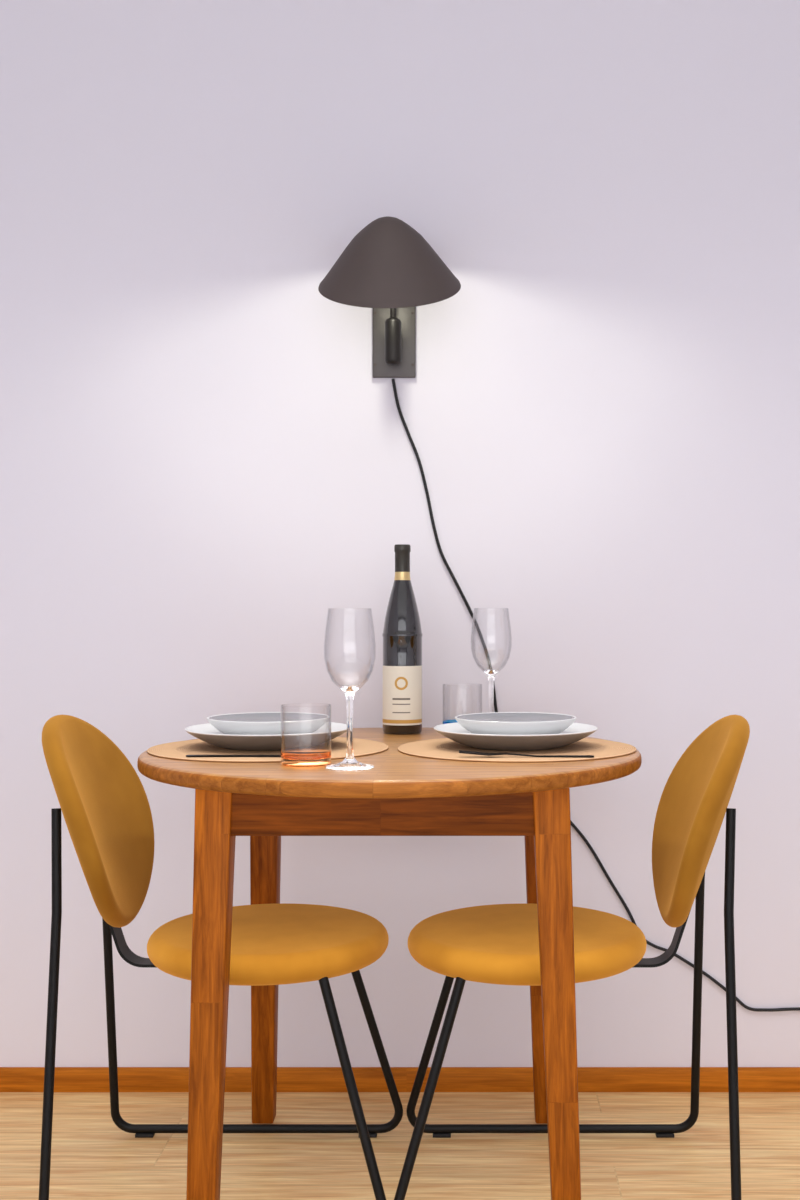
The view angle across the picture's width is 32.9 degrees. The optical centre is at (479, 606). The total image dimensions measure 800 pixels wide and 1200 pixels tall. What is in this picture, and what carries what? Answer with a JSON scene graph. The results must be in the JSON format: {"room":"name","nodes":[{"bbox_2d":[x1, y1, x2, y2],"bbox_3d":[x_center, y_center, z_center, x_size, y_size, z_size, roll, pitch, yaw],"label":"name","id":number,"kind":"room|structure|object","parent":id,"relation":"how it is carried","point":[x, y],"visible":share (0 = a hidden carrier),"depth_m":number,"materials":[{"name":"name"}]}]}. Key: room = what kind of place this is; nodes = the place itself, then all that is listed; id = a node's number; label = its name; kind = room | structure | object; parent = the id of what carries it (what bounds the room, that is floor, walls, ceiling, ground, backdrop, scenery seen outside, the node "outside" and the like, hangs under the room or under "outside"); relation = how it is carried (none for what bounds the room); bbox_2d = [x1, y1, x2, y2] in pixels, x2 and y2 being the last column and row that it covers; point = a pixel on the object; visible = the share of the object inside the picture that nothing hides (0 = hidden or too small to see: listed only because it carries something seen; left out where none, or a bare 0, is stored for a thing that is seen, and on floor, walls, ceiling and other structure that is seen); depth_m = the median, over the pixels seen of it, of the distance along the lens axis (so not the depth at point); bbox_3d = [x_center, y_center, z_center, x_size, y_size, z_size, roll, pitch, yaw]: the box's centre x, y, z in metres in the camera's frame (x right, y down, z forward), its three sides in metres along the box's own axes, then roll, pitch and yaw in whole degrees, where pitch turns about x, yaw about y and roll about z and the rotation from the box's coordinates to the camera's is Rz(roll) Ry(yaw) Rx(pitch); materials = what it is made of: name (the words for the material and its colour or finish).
{"room":"dining room","nodes":[
{"label":"dining room","id":0,"kind":"room"},
{"bbox_2d":[0,0,799,1066],"bbox_3d":[-0.051,-0.305,2.830,4.600,2.600,0.100,0,0,0],"label":"wall","id":1,"kind":"structure","parent":0,"point":[203,456],"depth_m":2.78,"materials":[{"name":"white paint"}]},
{"bbox_2d":[318,216,460,377],"bbox_3d":[-0.177,-0.611,2.651,0.278,0.279,0.258,0,0,0],"label":"wall lamp","id":2,"kind":"object","parent":1,"relation":"attached to","point":[388,268],"visible":1,"depth_m":2.56,"materials":[{"name":"grey metal"}]},
{"bbox_2d":[0,1067,799,1091],"bbox_3d":[-0.051,0.971,2.773,4.400,0.047,0.013,0,0,0],"label":"baseboard","id":3,"kind":"structure","parent":1,"relation":"attached to","point":[12,1079],"depth_m":2.77,"materials":[{"name":"brown wood"}]},
{"bbox_2d":[392,379,799,1011],"bbox_3d":[0.479,0.204,2.776,1.321,1.347,0.006,0,0,0],"label":"power cord","id":4,"kind":"object","parent":1,"relation":"attached to","point":[578,831],"visible":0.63,"depth_m":2.77,"materials":[{"name":"black rubber"}]},
{"bbox_2d":[0,1092,799,1199],"bbox_3d":[-0.051,1.044,0.480,4.600,0.100,4.800,0,0,0],"label":"floor","id":5,"kind":"structure","parent":0,"point":[92,1158],"depth_m":2.46,"materials":[{"name":"laminate"}]},
{"bbox_2d":[39,715,402,1199],"bbox_3d":[-0.443,0.590,2.324,0.598,0.808,0.443,0,0,0],"label":"chair","id":6,"kind":"object","parent":5,"relation":"on","point":[103,800],"visible":0.94,"depth_m":2.26,"materials":[{"name":"yellow fabric"}]},
{"bbox_2d":[137,728,641,1199],"bbox_3d":[-0.151,0.620,2.324,0.851,0.750,0.851,0,0,0],"label":"dining table","id":7,"kind":"object","parent":5,"relation":"on","point":[403,794],"visible":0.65,"depth_m":2.04,"materials":[{"name":"brown wood"}]},
{"bbox_2d":[147,737,388,761],"bbox_3d":[-0.363,0.242,2.324,0.410,0.004,0.410,0,0,0],"label":"placemat","id":8,"kind":"object","parent":7,"relation":"on","point":[178,750],"visible":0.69,"depth_m":2.26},
{"bbox_2d":[186,755,280,756],"bbox_3d":[-0.358,0.239,2.167,0.228,0.002,0.018,0,0,0],"label":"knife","id":9,"kind":"object","parent":8,"relation":"on","point":[186,755],"visible":0.63,"depth_m":2.16,"materials":[{"name":"black metal"}]},
{"bbox_2d":[185,722,346,750],"bbox_3d":[-0.365,0.224,2.329,0.283,0.033,0.283,0,0,0],"label":"dinner plate","id":10,"kind":"object","parent":8,"relation":"on","point":[207,733],"visible":0.74,"depth_m":2.23,"materials":[{"name":"grey ceramic"}]},
{"bbox_2d":[207,712,329,734],"bbox_3d":[-0.365,0.207,2.329,0.209,0.036,0.209,0,0,0],"label":"bowl","id":11,"kind":"object","parent":10,"relation":"on","point":[256,723],"visible":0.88,"depth_m":2.27,"materials":[{"name":"white ceramic"}]},
{"bbox_2d":[281,704,330,766],"bbox_3d":[-0.271,0.198,2.100,0.078,0.092,0.078,0,0,0],"label":"tumbler","id":12,"kind":"object","parent":7,"relation":"on","point":[306,757],"visible":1,"depth_m":2.07,"materials":[{"name":"clear glass"}]},
{"bbox_2d":[324,608,375,770],"bbox_3d":[-0.198,0.123,2.050,0.078,0.242,0.078,0,0,21],"label":"wine glass","id":13,"kind":"object","parent":7,"relation":"on","point":[349,763],"visible":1,"depth_m":2.04,"materials":[{"name":"clear glass"}]},
{"bbox_2d":[382,544,422,733],"bbox_3d":[-0.151,0.062,2.620,0.078,0.365,0.078,0,0,0],"label":"wine bottle","id":14,"kind":"object","parent":7,"relation":"on","point":[402,634],"visible":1,"depth_m":2.59,"materials":[{"name":"black glass"}]},
{"bbox_2d":[443,684,481,723],"bbox_3d":[-0.035,0.198,2.655,0.078,0.092,0.078,0,0,0],"label":"tumbler","id":15,"kind":"object","parent":7,"relation":"on","point":[453,720],"visible":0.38,"depth_m":2.65,"materials":[{"name":"clear glass"}]},
{"bbox_2d":[471,609,511,712],"bbox_3d":[0.021,0.123,2.575,0.078,0.242,0.078,0,0,21],"label":"wine glass","id":16,"kind":"object","parent":7,"relation":"on","point":[490,674],"visible":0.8,"depth_m":2.57,"materials":[{"name":"clear glass"}]},
{"bbox_2d":[398,738,636,761],"bbox_3d":[0.063,0.242,2.324,0.410,0.004,0.410,0,0,0],"label":"placemat","id":17,"kind":"object","parent":7,"relation":"on","point":[442,748],"visible":0.77,"depth_m":2.25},
{"bbox_2d":[434,722,597,750],"bbox_3d":[0.061,0.224,2.329,0.283,0.033,0.283,0,0,0],"label":"dinner plate","id":18,"kind":"object","parent":17,"relation":"on","point":[455,732],"visible":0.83,"depth_m":2.23,"materials":[{"name":"grey ceramic"}]},
{"bbox_2d":[455,712,575,734],"bbox_3d":[0.061,0.207,2.329,0.209,0.036,0.209,0,0,0],"label":"bowl","id":19,"kind":"object","parent":18,"relation":"on","point":[495,723],"visible":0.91,"depth_m":2.27,"materials":[{"name":"white ceramic"}]},
{"bbox_2d":[459,750,593,756],"bbox_3d":[0.075,0.235,2.162,0.216,0.010,0.024,0,0,0],"label":"fork","id":20,"kind":"object","parent":17,"relation":"on","point":[460,751],"visible":1,"depth_m":2.16,"materials":[{"name":"black metal"}]},
{"bbox_2d":[394,715,749,1199],"bbox_3d":[0.161,0.590,2.324,0.598,0.808,0.443,0,0,0],"label":"chair","id":21,"kind":"object","parent":5,"relation":"on","point":[495,943],"visible":0.94,"depth_m":2.23,"materials":[{"name":"yellow fabric"}]}
]}

